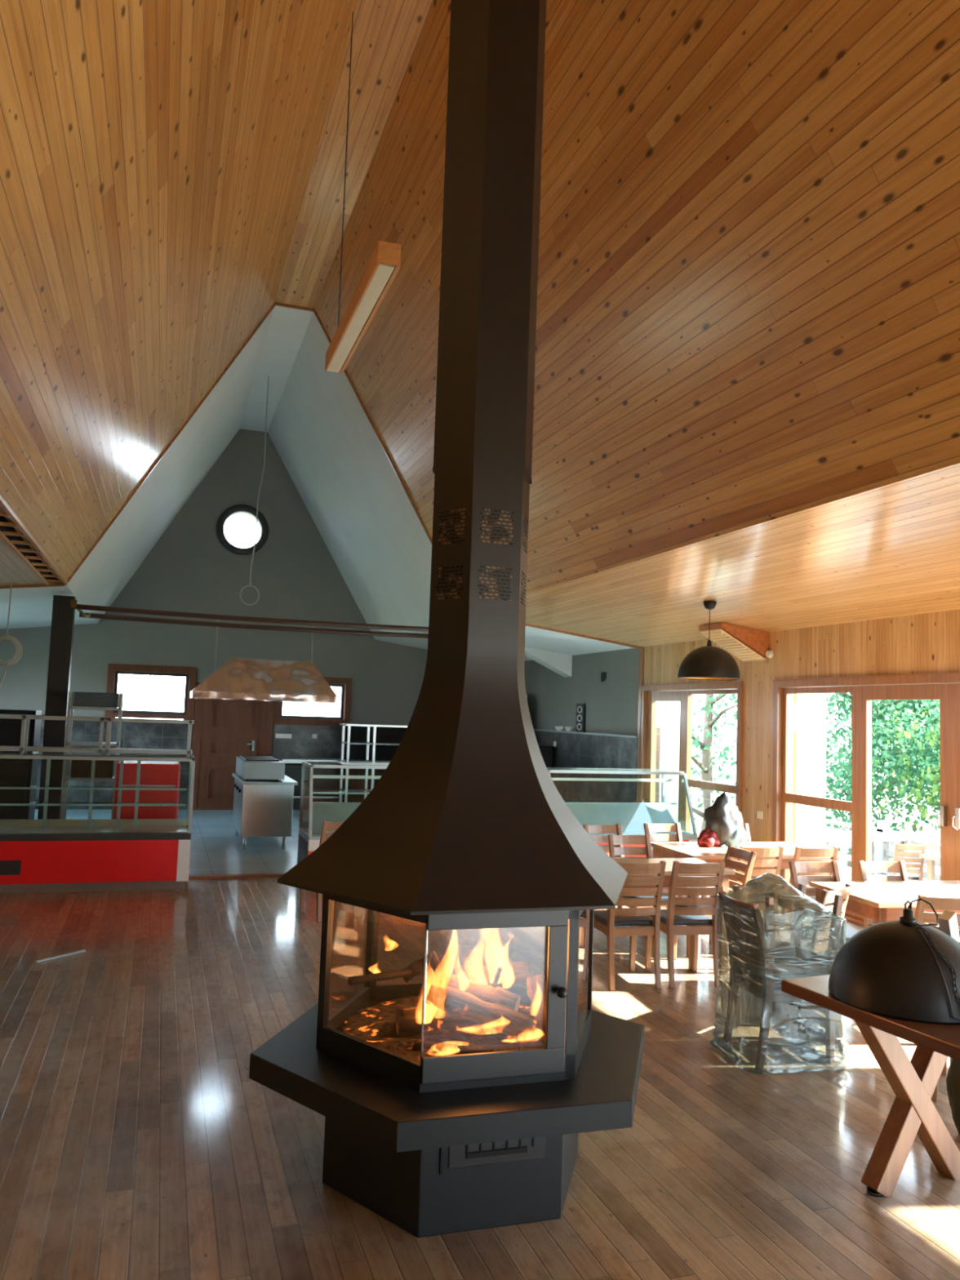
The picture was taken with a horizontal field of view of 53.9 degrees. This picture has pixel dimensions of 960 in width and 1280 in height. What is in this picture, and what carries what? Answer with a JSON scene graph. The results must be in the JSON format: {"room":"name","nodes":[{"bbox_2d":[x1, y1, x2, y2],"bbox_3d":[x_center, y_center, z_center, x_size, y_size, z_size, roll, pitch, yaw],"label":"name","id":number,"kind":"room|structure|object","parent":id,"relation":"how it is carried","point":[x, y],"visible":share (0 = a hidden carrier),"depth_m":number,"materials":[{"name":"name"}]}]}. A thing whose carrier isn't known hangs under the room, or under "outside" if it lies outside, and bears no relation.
{"room":"restaurant dining room","nodes":[
{"label":"restaurant dining room","id":0,"kind":"room"},
{"bbox_2d":[0,515,59,582],"bbox_3d":[-1.897,-1.336,2.255,0.250,0.340,17.300,3,-5,-18],"label":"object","id":1,"kind":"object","parent":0,"point":[2,518],"depth_m":8.51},
{"bbox_2d":[0,494,67,585],"bbox_3d":[-1.914,-1.177,2.238,0.215,0.050,17.300,3,-5,-18],"label":"trim","id":2,"kind":"structure","parent":1,"relation":"attached to","point":[3,504],"depth_m":7.88,"materials":[{"name":"brown wood"}]},
{"bbox_2d":[34,808,309,875],"bbox_3d":[-3.205,2.765,13.102,10.030,0.150,6.820,3,-5,-18],"label":"floor","id":3,"kind":"structure","parent":0,"point":[215,846],"depth_m":11.88,"materials":[{"name":"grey tile"}]},
{"bbox_2d":[0,709,41,819],"bbox_3d":[-6.049,1.649,11.476,1.150,1.620,0.630,3,-5,-18],"label":"tall cabinet","id":4,"kind":"object","parent":3,"relation":"on","point":[13,771],"visible":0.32,"depth_m":11.32,"materials":[{"name":"metal"}]},
{"bbox_2d":[37,595,75,819],"bbox_3d":[-5.007,0.971,11.148,0.320,2.990,0.280,3,-5,-18],"label":"steel post","id":5,"kind":"object","parent":3,"relation":"on","point":[60,651],"visible":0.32,"depth_m":11.08,"materials":[{"name":"metal"}]},
{"bbox_2d":[74,604,428,631],"bbox_3d":[-2.583,-0.252,11.877,4.651,0.083,0.063,3,-5,-18],"label":"ceiling pipe","id":6,"kind":"object","parent":5,"relation":"attached to","point":[81,606],"visible":0.93,"depth_m":11.74,"materials":[{"name":"metal"}]},
{"bbox_2d":[79,612,428,638],"bbox_3d":[-2.811,-0.172,12.546,4.651,0.083,0.063,3,-5,-18],"label":"ceiling pipe","id":7,"kind":"object","parent":5,"relation":"attached to","point":[95,615],"visible":0.98,"depth_m":12.46,"materials":[{"name":"metal"}]},
{"bbox_2d":[60,691,123,819],"bbox_3d":[-4.506,1.540,10.950,0.570,1.860,0.380,3,-5,-18],"label":"storage rack","id":8,"kind":"object","parent":3,"relation":"on","point":[68,743],"visible":0.57,"depth_m":10.84,"materials":[{"name":"metal"}]},
{"bbox_2d":[62,775,115,781],"bbox_3d":[-4.508,1.605,10.945,0.570,0.030,0.380,3,-5,-18],"label":"shelf","id":9,"kind":"object","parent":8,"relation":"attached to","point":[65,778],"depth_m":10.77,"materials":[{"name":"metal"}]},
{"bbox_2d":[70,760,114,777],"bbox_3d":[-4.493,1.470,10.954,0.450,0.238,0.270,3,-5,-18],"label":"crate","id":10,"kind":"object","parent":8,"relation":"on","point":[79,768],"visible":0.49,"depth_m":10.82,"materials":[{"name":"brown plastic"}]},
{"bbox_2d":[73,691,119,707],"bbox_3d":[-4.479,0.699,11.038,0.480,0.168,0.260,3,-5,-18],"label":"crate","id":11,"kind":"object","parent":8,"relation":"on","point":[81,699],"visible":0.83,"depth_m":10.91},
{"bbox_2d":[112,760,180,818],"bbox_3d":[-3.598,1.881,10.170,0.640,1.120,0.630,3,-5,-18],"label":"cabinet","id":12,"kind":"object","parent":3,"relation":"on","point":[153,773],"visible":0.41,"depth_m":9.94,"materials":[{"name":"laminate"}]},
{"bbox_2d":[232,755,297,849],"bbox_3d":[-2.861,2.099,12.401,0.695,1.090,1.550,3,-5,-18],"label":"range","id":13,"kind":"object","parent":3,"relation":"on","point":[263,795],"visible":1,"depth_m":11.74,"materials":[{"name":"metal"}]},
{"bbox_2d":[232,773,297,785],"bbox_3d":[-2.849,1.827,12.424,0.690,0.035,1.550,3,-5,-18],"label":"countertop","id":14,"kind":"structure","parent":13,"relation":"on","point":[287,780],"depth_m":11.78,"materials":[{"name":"metal"}]},
{"bbox_2d":[277,757,340,798],"bbox_3d":[-2.734,2.507,16.275,1.450,0.900,0.650,3,-5,-18],"label":"countertop","id":15,"kind":"structure","parent":3,"relation":"on","point":[294,771],"depth_m":16.06,"materials":[{"name":"metal"}]},
{"bbox_2d":[277,757,340,763],"bbox_3d":[-2.720,2.088,16.308,1.450,0.060,0.650,3,-5,-18],"label":"countertop","id":16,"kind":"structure","parent":15,"relation":"on","point":[286,760],"depth_m":16.00,"materials":[{"name":"metal"}]},
{"bbox_2d":[338,723,407,802],"bbox_3d":[-1.601,2.206,15.984,1.520,1.530,0.580,3,-5,-18],"label":"shelving","id":17,"kind":"object","parent":3,"relation":"on","point":[360,743],"visible":0.44,"depth_m":16.11,"materials":[{"name":"metal"}]},
{"bbox_2d":[0,0,359,580],"bbox_3d":[-0.830,-2.936,2.722,2.208,3.636,17.300,3,-5,-18],"label":"ceiling","id":18,"kind":"structure","parent":0,"point":[157,157],"depth_m":5.56,"materials":[{"name":"brown wood"}]},
{"bbox_2d":[0,428,427,756],"bbox_3d":[-4.140,-0.444,16.505,10.030,6.720,0.200,3,-5,-18],"label":"wall","id":19,"kind":"structure","parent":0,"point":[295,575],"depth_m":16.44,"materials":[{"name":"paint"}]},
{"bbox_2d":[104,663,196,719],"bbox_3d":[-5.536,0.895,15.902,1.400,0.920,0.200,3,-5,-18],"label":"window","id":20,"kind":"structure","parent":19,"relation":"in","point":[113,669],"depth_m":15.87,"materials":[{"name":"brown wood"}]},
{"bbox_2d":[35,720,342,809],"bbox_3d":[-4.212,2.152,16.182,9.590,1.490,0.030,3,-5,-18],"label":"wall tiles","id":21,"kind":"structure","parent":19,"relation":"attached to","point":[327,744],"depth_m":15.86,"materials":[{"name":"tile"}]},
{"bbox_2d":[191,682,274,809],"bbox_3d":[-4.236,1.874,16.161,1.320,2.240,0.152,3,-5,-18],"label":"door","id":22,"kind":"structure","parent":19,"relation":"in","point":[224,731],"depth_m":16.09,"materials":[{"name":"brown wood"}]},
{"bbox_2d":[216,504,268,555],"bbox_3d":[-4.137,-1.923,16.464,0.880,0.880,0.080,3,-5,-18],"label":"window","id":23,"kind":"structure","parent":19,"relation":"in","point":[228,512],"depth_m":16.43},
{"bbox_2d":[273,676,351,726],"bbox_3d":[-2.974,1.081,16.751,1.350,0.860,0.200,3,-5,-18],"label":"window","id":24,"kind":"structure","parent":19,"relation":"in","point":[345,684],"depth_m":16.77,"materials":[{"name":"brown wood"}]},
{"bbox_2d":[188,872,285,879],"bbox_3d":[-2.107,2.528,9.839,10.030,0.180,0.080,3,-5,-18],"label":"trim","id":25,"kind":"structure","parent":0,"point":[239,875],"depth_m":9.68,"materials":[{"name":"brown wood"}]},
{"bbox_2d":[275,0,433,308],"bbox_3d":[0.504,-4.669,3.289,0.477,0.120,17.300,3,-5,-18],"label":"ceiling","id":26,"kind":"structure","parent":0,"point":[386,33],"depth_m":7.96,"materials":[{"name":"brown wood"}]},
{"bbox_2d":[324,11,400,373],"bbox_3d":[-0.710,-3.178,5.898,0.124,2.520,1.700,3,-5,-18],"label":"linear pendant","id":27,"kind":"object","parent":26,"relation":"hanging from","point":[383,266],"visible":0.91,"depth_m":5.59,"materials":[{"name":"brown wood"}]},
{"bbox_2d":[327,263,394,372],"bbox_3d":[-0.759,-1.930,5.796,0.082,0.007,1.680,3,-5,-18],"label":"diffuser","id":28,"kind":"object","parent":27,"relation":"attached to","point":[381,276],"depth_m":5.63,"materials":[{"name":"plastic"}]},
{"bbox_2d":[0,877,959,1279],"bbox_3d":[0.497,2.015,2.091,10.030,0.150,16.300,3,-5,-18],"label":"floor","id":29,"kind":"structure","parent":0,"point":[138,1141],"depth_m":3.97,"materials":[{"name":"wood"}]},
{"bbox_2d":[0,751,195,893],"bbox_3d":[-4.387,1.683,8.818,3.230,1.244,0.632,3,-5,-18],"label":"display case","id":30,"kind":"object","parent":29,"relation":"on","point":[44,855],"visible":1,"depth_m":8.84,"materials":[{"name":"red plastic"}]},
{"bbox_2d":[0,860,21,875],"bbox_3d":[-4.451,2.041,8.451,0.620,0.130,0.018,3,-5,-18],"label":"vent","id":31,"kind":"object","parent":30,"relation":"attached to","point":[6,867],"depth_m":8.51,"materials":[{"name":"black metal"}]},
{"bbox_2d":[0,785,186,788],"bbox_3d":[-4.372,1.369,8.797,3.130,0.008,0.280,3,-5,-18],"label":"glass shelf","id":32,"kind":"object","parent":30,"relation":"attached to","point":[1,786],"depth_m":8.97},
{"bbox_2d":[0,818,187,833],"bbox_3d":[-4.393,1.741,8.823,3.170,0.070,0.510,3,-5,-18],"label":"tray","id":33,"kind":"object","parent":30,"relation":"on","point":[44,825],"depth_m":9.14,"materials":[{"name":"metal"}]},
{"bbox_2d":[0,713,194,755],"bbox_3d":[-4.419,0.892,9.026,3.210,0.360,0.280,3,-5,-18],"label":"rack","id":34,"kind":"object","parent":30,"relation":"on","point":[24,747],"visible":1,"depth_m":9.15,"materials":[{"name":"metal"}]},
{"bbox_2d":[298,820,357,922],"bbox_3d":[-1.270,1.939,8.079,0.361,0.835,0.510,5,-5,-30],"label":"dining chair","id":35,"kind":"object","parent":29,"relation":"on","point":[326,825],"visible":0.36,"depth_m":7.86,"materials":[{"name":"brown wood"}]},
{"bbox_2d":[297,761,389,863],"bbox_3d":[-0.605,1.933,10.033,2.510,1.199,0.726,3,-5,-18],"label":"display case","id":36,"kind":"object","parent":29,"relation":"on","point":[309,835],"visible":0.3,"depth_m":9.67,"materials":[{"name":"grey metal"}]},
{"bbox_2d":[248,0,644,1237],"bbox_3d":[0.022,-1.393,3.932,1.600,6.899,1.402,3,-5,-18],"label":"fireplace","id":37,"kind":"object","parent":29,"relation":"on","point":[467,825],"visible":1,"depth_m":3.53,"materials":[{"name":"black paint"}]},
{"bbox_2d":[342,995,545,1062],"bbox_3d":[-0.077,1.504,3.701,0.893,0.047,0.893,3,-5,-18],"label":"fire embers","id":38,"kind":"object","parent":37,"relation":"on","point":[375,1024],"visible":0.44,"depth_m":3.57},
{"bbox_2d":[395,1005,487,1036],"bbox_3d":[-0.125,1.467,3.646,0.391,0.113,0.113,4,-5,-15],"label":"log","id":39,"kind":"object","parent":38,"relation":"on","point":[407,1024],"visible":0.45,"depth_m":3.59,"materials":[{"name":"brown wood"}]},
{"bbox_2d":[412,1039,493,1053],"bbox_3d":[-0.098,1.485,3.414,0.291,0.048,0.047,2,-4,8],"label":"log","id":40,"kind":"object","parent":38,"relation":"on","point":[416,1046],"visible":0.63,"depth_m":3.41,"materials":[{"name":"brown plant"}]},
{"bbox_2d":[425,982,537,1041],"bbox_3d":[0.004,1.392,3.539,0.420,0.189,0.098,1,-5,8],"label":"log","id":41,"kind":"object","parent":38,"relation":"on","point":[458,1002],"visible":0.92,"depth_m":3.51,"materials":[{"name":"brown wood"}]},
{"bbox_2d":[416,976,438,1023],"bbox_3d":[-0.188,1.301,3.556,0.119,0.260,0.065,3,-5,-18],"label":"flame","id":42,"kind":"object","parent":41,"relation":"on","point":[430,1010],"visible":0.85,"depth_m":3.53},
{"bbox_2d":[435,972,520,1011],"bbox_3d":[-0.016,1.373,3.652,0.344,0.142,0.103,1,-5,18],"label":"log","id":43,"kind":"object","parent":41,"relation":"on","point":[498,995],"visible":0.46,"depth_m":3.61,"materials":[{"name":"brown wood"}]},
{"bbox_2d":[400,951,439,982],"bbox_3d":[-0.235,1.282,3.707,0.154,0.122,0.056,2,-5,-2],"label":"log","id":44,"kind":"object","parent":43,"relation":"on","point":[417,966],"visible":0.87,"depth_m":3.69,"materials":[{"name":"wood"}]},
{"bbox_2d":[347,968,420,985],"bbox_3d":[-0.364,1.293,3.635,0.298,0.032,0.031,4,-5,-32],"label":"log","id":45,"kind":"object","parent":44,"relation":"attached to","point":[384,975],"visible":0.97,"depth_m":3.61,"materials":[{"name":"wood"}]},
{"bbox_2d":[484,928,507,983],"bbox_3d":[0.058,1.153,3.740,0.121,0.400,0.080,3,-5,-18],"label":"flame","id":46,"kind":"object","parent":43,"relation":"on","point":[500,959],"visible":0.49,"depth_m":3.70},
{"bbox_2d":[468,961,531,985],"bbox_3d":[0.083,1.390,3.921,0.263,0.116,0.092,2,-5,6],"label":"log","id":47,"kind":"object","parent":38,"relation":"on","point":[522,970],"visible":0.43,"depth_m":3.89,"materials":[{"name":"brown wood"}]},
{"bbox_2d":[526,973,546,1035],"bbox_3d":[0.248,1.415,3.673,0.098,0.228,0.170,6,-6,-44],"label":"flame","id":48,"kind":"object","parent":38,"relation":"on","point":[536,984],"visible":0.48,"depth_m":3.65,"materials":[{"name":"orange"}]},
{"bbox_2d":[248,991,644,1151],"bbox_3d":[-0.081,1.605,3.693,1.600,0.092,1.402,3,-5,-18],"label":"shelf","id":49,"kind":"object","parent":37,"relation":"attached to","point":[398,1114],"depth_m":3.17,"materials":[{"name":"metal"}]},
{"bbox_2d":[435,564,463,599],"bbox_3d":[-0.120,-0.225,3.705,0.140,0.128,0.001,-2,-6,40],"label":"vent grille","id":50,"kind":"object","parent":37,"relation":"attached to","point":[449,578],"depth_m":3.70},
{"bbox_2d":[437,508,465,544],"bbox_3d":[-0.112,-0.447,3.722,0.140,0.133,0.001,-2,-6,40],"label":"vent grille","id":51,"kind":"object","parent":37,"relation":"attached to","point":[451,522],"depth_m":3.72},
{"bbox_2d":[276,633,627,915],"bbox_3d":[-0.053,0.471,3.779,1.448,0.962,1.265,3,-5,-18],"label":"hood","id":52,"kind":"object","parent":37,"relation":"attached to","point":[467,815],"depth_m":3.46,"materials":[{"name":"metal"}]},
{"bbox_2d":[477,565,512,600],"bbox_3d":[0.058,-0.221,3.672,0.140,0.128,0.001,4,-5,-20],"label":"vent grille","id":53,"kind":"object","parent":37,"relation":"attached to","point":[495,583],"depth_m":3.67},
{"bbox_2d":[479,508,514,545],"bbox_3d":[0.066,-0.443,3.690,0.140,0.133,0.001,4,-5,-20],"label":"vent grille","id":54,"kind":"object","parent":37,"relation":"attached to","point":[496,526],"depth_m":3.69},
{"bbox_2d":[582,823,624,910],"bbox_3d":[1.142,2.021,8.070,0.361,0.835,0.510,4,-5,-21],"label":"dining chair","id":55,"kind":"object","parent":29,"relation":"on","point":[595,828],"visible":0.23,"depth_m":8.29,"materials":[{"name":"brown wood"}]},
{"bbox_2d":[546,767,697,857],"bbox_3d":[1.506,2.069,10.707,1.730,1.179,0.776,3,-5,-18],"label":"display case","id":56,"kind":"object","parent":29,"relation":"on","point":[631,816],"visible":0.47,"depth_m":10.65,"materials":[{"name":"grey metal"}]},
{"bbox_2d":[589,830,692,834],"bbox_3d":[1.501,2.124,10.710,1.670,0.070,0.660,3,-5,-18],"label":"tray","id":57,"kind":"object","parent":56,"relation":"on","point":[624,832],"depth_m":10.55,"materials":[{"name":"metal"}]},
{"bbox_2d":[593,860,666,991],"bbox_3d":[0.980,1.880,6.370,0.361,0.835,0.510,3,-5,-14],"label":"dining chair","id":58,"kind":"object","parent":29,"relation":"on","point":[605,921],"visible":0.79,"depth_m":6.21,"materials":[{"name":"brown wood"}]},
{"bbox_2d":[608,834,675,942],"bbox_3d":[1.252,1.970,7.381,0.361,0.835,0.510,3,-5,-16],"label":"dining chair","id":59,"kind":"object","parent":29,"relation":"on","point":[613,840],"visible":0.27,"depth_m":7.60,"materials":[{"name":"brown wood"}]},
{"bbox_2d":[613,857,734,973],"bbox_3d":[1.151,1.973,6.755,1.160,0.720,0.580,3,-5,-15],"label":"dining table","id":60,"kind":"object","parent":29,"relation":"on","point":[723,953],"visible":0.2,"depth_m":6.64,"materials":[{"name":"brown wood"}]},
{"bbox_2d":[643,822,706,897],"bbox_3d":[1.709,2.062,8.332,0.361,0.835,0.510,3,-5,-18],"label":"dining chair","id":61,"kind":"object","parent":29,"relation":"on","point":[648,828],"visible":0.27,"depth_m":8.56,"materials":[{"name":"brown wood"}]},
{"bbox_2d":[644,860,724,988],"bbox_3d":[1.399,1.902,6.463,0.361,0.835,0.510,3,-5,-11],"label":"dining chair","id":62,"kind":"object","parent":29,"relation":"on","point":[673,915],"visible":0.91,"depth_m":6.29,"materials":[{"name":"brown wood"}]},
{"bbox_2d":[673,844,756,972],"bbox_3d":[1.714,1.948,6.910,0.510,0.835,0.361,3,-5,-14],"label":"dining chair","id":63,"kind":"object","parent":29,"relation":"on","point":[742,854],"visible":0.39,"depth_m":6.90,"materials":[{"name":"brown wood"}]},
{"bbox_2d":[708,845,783,944],"bbox_3d":[2.075,1.997,7.359,0.361,0.835,0.510,3,-5,-14],"label":"dining chair","id":64,"kind":"object","parent":29,"relation":"on","point":[775,863],"visible":0.44,"depth_m":7.21,"materials":[{"name":"brown wood"}]},
{"bbox_2d":[650,841,843,948],"bbox_3d":[2.186,2.095,7.845,1.360,0.720,0.780,3,-5,-15],"label":"dining table","id":65,"kind":"object","parent":29,"relation":"on","point":[660,849],"visible":0.43,"depth_m":7.78,"materials":[{"name":"brown wood"}]},
{"bbox_2d":[697,791,748,847],"bbox_3d":[2.022,1.512,7.999,0.479,0.452,0.269,3,-5,-18],"label":"bag","id":66,"kind":"object","parent":65,"relation":"on","point":[724,825],"visible":1,"depth_m":7.91,"materials":[{"name":"grey fabric"}]},
{"bbox_2d":[718,890,835,1070],"bbox_3d":[1.573,1.796,5.056,0.510,0.835,0.361,3,-5,-15],"label":"dining chair","id":67,"kind":"object","parent":29,"relation":"on","point":[771,991],"visible":0.83,"depth_m":4.95,"materials":[{"name":"brown wood"}]},
{"bbox_2d":[732,883,848,1057],"bbox_3d":[1.671,1.771,5.085,0.510,0.835,0.361,3,-5,-15],"label":"dining chair","id":68,"kind":"object","parent":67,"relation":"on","point":[791,966],"visible":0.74,"depth_m":4.99,"materials":[{"name":"brown wood"}]},
{"bbox_2d":[709,872,850,1066],"bbox_3d":[1.602,1.743,5.059,0.632,0.933,0.532,3,-5,-18],"label":"plastic wrap","id":69,"kind":"object","parent":29,"relation":"on","point":[805,896],"visible":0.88,"depth_m":5.12,"materials":[{"name":"plastic"}]},
{"bbox_2d":[745,883,852,1039],"bbox_3d":[1.891,1.849,5.580,0.510,0.835,0.361,-2,-6,43],"label":"dining chair","id":70,"kind":"object","parent":29,"relation":"on","point":[826,896],"visible":0.43,"depth_m":5.41,"materials":[{"name":"brown wood"}]},
{"bbox_2d":[763,846,839,942],"bbox_3d":[2.529,2.019,7.447,0.361,0.835,0.510,3,-5,-13],"label":"dining chair","id":71,"kind":"object","parent":29,"relation":"on","point":[784,902],"visible":0.38,"depth_m":7.26,"materials":[{"name":"brown wood"}]},
{"bbox_2d":[788,860,859,949],"bbox_3d":[2.325,1.916,6.233,0.361,0.835,0.510,3,-5,-13],"label":"dining chair","id":72,"kind":"object","parent":29,"relation":"on","point":[846,932],"visible":0.31,"depth_m":6.43,"materials":[{"name":"brown wood"}]},
{"bbox_2d":[781,974,959,1197],"bbox_3d":[1.992,1.712,3.021,0.740,0.735,2.100,4,-5,-25],"label":"table","id":73,"kind":"object","parent":29,"relation":"on","point":[913,1082],"visible":0.79,"depth_m":3.61,"materials":[{"name":"brown wood"}]},
{"bbox_2d":[828,900,959,1024],"bbox_3d":[1.643,1.189,3.622,0.574,0.376,0.574,3,-5,-18],"label":"lampshade","id":74,"kind":"object","parent":73,"relation":"on","point":[887,969],"visible":0.94,"depth_m":3.44,"materials":[{"name":"black paint"}]},
{"bbox_2d":[907,897,959,1020],"bbox_3d":[1.681,1.171,3.468,0.119,0.385,0.326,3,-5,-15],"label":"black flex","id":75,"kind":"object","parent":74,"relation":"attached to","point":[921,899],"visible":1,"depth_m":3.45,"materials":[{"name":"rubber"}]},
{"bbox_2d":[937,910,959,942],"bbox_3d":[1.922,1.253,3.839,0.058,0.305,0.181,-2,-6,43],"label":"box","id":76,"kind":"object","parent":73,"relation":"on","point":[948,920],"visible":0.33,"depth_m":3.80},
{"bbox_2d":[857,860,908,928],"bbox_3d":[2.843,1.943,6.353,0.361,0.835,0.510,3,-5,-13],"label":"dining chair","id":77,"kind":"object","parent":29,"relation":"on","point":[870,866],"visible":0.22,"depth_m":6.59,"materials":[{"name":"brown wood"}]},
{"bbox_2d":[809,880,959,928],"bbox_3d":[3.074,1.988,6.111,1.660,0.720,0.720,3,-5,-13],"label":"dining table","id":78,"kind":"object","parent":29,"relation":"on","point":[880,901],"visible":0.6,"depth_m":5.96,"materials":[{"name":"brown wood"}]},
{"bbox_2d":[914,893,959,1044],"bbox_3d":[2.618,1.867,5.491,0.361,0.835,0.510,2,-5,-2],"label":"dining chair","id":79,"kind":"object","parent":29,"relation":"on","point":[938,903],"visible":0.17,"depth_m":5.29,"materials":[{"name":"brown wood"}]},
{"bbox_2d":[946,1057,959,1135],"bbox_3d":[2.141,1.885,4.104,0.180,0.543,0.214,3,-5,-18],"label":"cloth bundle","id":80,"kind":"object","parent":29,"relation":"on","point":[953,1079],"visible":0.67,"depth_m":4.09,"materials":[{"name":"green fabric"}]},
{"bbox_2d":[0,306,959,661],"bbox_3d":[-0.468,-2.541,5.830,9.660,3.985,23.000,3,-5,-18],"label":"ceiling","id":81,"kind":"structure","parent":0,"point":[317,425],"depth_m":11.54,"materials":[{"name":"white paint"}]},
{"bbox_2d":[0,577,22,688],"bbox_3d":[-4.826,0.282,9.586,0.298,1.831,0.057,3,-5,-18],"label":"coiled cable","id":82,"kind":"object","parent":81,"relation":"hanging from","point":[13,639],"visible":1,"depth_m":9.61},
{"bbox_2d":[240,376,269,605],"bbox_3d":[-3.270,-2.196,13.745,0.276,3.408,0.016,3,-5,-18],"label":"hanging cable","id":83,"kind":"object","parent":81,"relation":"hanging from","point":[268,376],"visible":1,"depth_m":13.73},
{"bbox_2d":[190,619,337,702],"bbox_3d":[-2.842,0.254,12.454,1.800,1.086,1.000,3,-5,-18],"label":"pendant lamp","id":84,"kind":"object","parent":81,"relation":"hanging from","point":[245,679],"visible":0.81,"depth_m":12.07,"materials":[{"name":"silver metal"}]},
{"bbox_2d":[677,600,740,679],"bbox_3d":[2.154,0.001,8.865,0.570,0.727,0.570,3,-5,-18],"label":"pendant lamp","id":85,"kind":"object","parent":81,"relation":"hanging from","point":[708,662],"visible":1,"depth_m":8.66,"materials":[{"name":"metal"}]},
{"bbox_2d":[315,0,959,594],"bbox_3d":[1.714,-2.782,3.567,2.208,3.636,17.300,3,-5,-18],"label":"ceiling","id":86,"kind":"structure","parent":0,"point":[748,310],"depth_m":5.40,"materials":[{"name":"brown wood"}]},
{"bbox_2d":[524,608,959,841],"bbox_3d":[4.109,1.002,7.022,0.200,2.900,22.800,3,-5,-18],"label":"wall","id":87,"kind":"structure","parent":0,"point":[926,643],"depth_m":10.06,"materials":[{"name":"brown wood"}]},
{"bbox_2d":[0,302,641,648],"bbox_3d":[-2.311,-2.106,11.300,9.634,3.920,0.030,3,-5,-18],"label":"trim","id":88,"kind":"structure","parent":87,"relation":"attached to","point":[276,304],"depth_m":11.33,"materials":[{"name":"orange wood"}]},
{"bbox_2d":[524,646,572,677],"bbox_3d":[1.022,0.349,14.846,0.800,0.430,0.280,3,-5,-18],"label":"trim","id":89,"kind":"structure","parent":87,"relation":"attached to","point":[561,664],"depth_m":14.77,"materials":[{"name":"white paint"}]},
{"bbox_2d":[533,730,637,802],"bbox_3d":[1.297,2.244,15.148,0.200,1.520,5.480,3,-5,-18],"label":"tiles","id":90,"kind":"structure","parent":87,"relation":"attached to","point":[571,749],"depth_m":13.83,"materials":[{"name":"tile"}]},
{"bbox_2d":[636,646,644,802],"bbox_3d":[2.149,1.455,12.554,0.080,2.740,0.090,3,-5,-18],"label":"trim","id":91,"kind":"structure","parent":87,"relation":"attached to","point":[642,651],"depth_m":12.59,"materials":[{"name":"orange wood"}]},
{"bbox_2d":[638,681,743,870],"bbox_3d":[2.561,1.641,11.438,0.220,2.220,2.300,3,-5,-18],"label":"window","id":92,"kind":"structure","parent":87,"relation":"in","point":[651,695],"depth_m":11.57,"materials":[{"name":"orange wood"}]},
{"bbox_2d":[698,622,768,662],"bbox_3d":[2.722,0.030,10.137,0.580,0.364,0.450,3,-5,-18],"label":"brace","id":93,"kind":"object","parent":87,"relation":"attached to","point":[746,644],"visible":0.98,"depth_m":9.99,"materials":[{"name":"orange wood"}]},
{"bbox_2d":[771,672,959,926],"bbox_3d":[3.898,1.370,7.450,0.226,2.220,4.970,3,-5,-18],"label":"window","id":94,"kind":"structure","parent":87,"relation":"in","point":[944,687],"depth_m":8.61,"materials":[{"name":"orange wood"}]},
{"bbox_2d":[732,864,938,924],"bbox_3d":[6.296,3.048,7.196,4.190,0.100,22.000,3,-5,-18],"label":"deck","id":95,"kind":"object","parent":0,"point":[845,872],"depth_m":14.33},
{"bbox_2d":[654,701,679,823],"bbox_3d":[2.687,1.699,13.686,0.480,3.370,0.480,3,-5,-18],"label":"pillar","id":96,"kind":"structure","parent":95,"relation":"on","point":[668,713],"depth_m":13.49,"materials":[{"name":"white"}]},
{"bbox_2d":[792,693,826,886],"bbox_3d":[3.657,1.503,10.801,0.480,3.370,0.480,3,-5,-18],"label":"window pane","id":97,"kind":"structure","parent":95,"relation":"on","point":[809,709],"depth_m":10.61,"materials":[{"name":"glass"}]},
{"bbox_2d":[710,793,940,880],"bbox_3d":[7.386,2.808,9.693,0.120,0.850,18.120,3,-5,-18],"label":"deck railing","id":98,"kind":"object","parent":95,"relation":"on","point":[882,851],"visible":0.22,"depth_m":13.89,"materials":[{"name":"white"}]},
{"bbox_2d":[825,830,914,875],"bbox_3d":[5.092,3.054,13.028,1.500,0.730,0.800,3,-5,-18],"label":"table","id":99,"kind":"object","parent":95,"relation":"on","point":[830,836],"visible":0.26,"depth_m":12.90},
{"bbox_2d":[880,843,925,880],"bbox_3d":[5.190,2.893,11.595,0.361,0.835,0.510,2,-5,2],"label":"dining chair","id":100,"kind":"object","parent":95,"relation":"on","point":[911,877],"visible":0.52,"depth_m":11.42,"materials":[{"name":"brown wood"}]},
{"label":"outside","id":101,"kind":"structure","parent":0,"visible":0},
{"bbox_2d":[689,746,940,880],"bbox_3d":[-4.921,5.607,29.680,170.000,0.100,180.000,3,-5,-18],"label":"ground","id":102,"kind":"structure","parent":101,"point":[927,831],"depth_m":39.34,"materials":[{"name":"white"}]},
{"bbox_2d":[690,693,737,833],"bbox_3d":[4.232,1.879,19.582,4.667,6.396,4.764,3,-5,-18],"label":"tree","id":103,"kind":"object","parent":102,"relation":"on","point":[706,766],"visible":0.16,"depth_m":19.50,"materials":[{"name":"green plant"}]},
{"bbox_2d":[714,693,940,866],"bbox_3d":[8.517,1.731,19.753,9.296,7.005,8.046,3,-5,-16],"label":"tree","id":104,"kind":"object","parent":102,"relation":"on","point":[885,715],"visible":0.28,"depth_m":18.96,"materials":[{"name":"green plant"}]},
{"bbox_2d":[874,705,940,858],"bbox_3d":[11.436,1.333,16.187,8.750,7.448,8.765,3,-5,-12],"label":"tree","id":105,"kind":"object","parent":102,"relation":"on","point":[932,777],"visible":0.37,"depth_m":17.43,"materials":[{"name":"green plant"}]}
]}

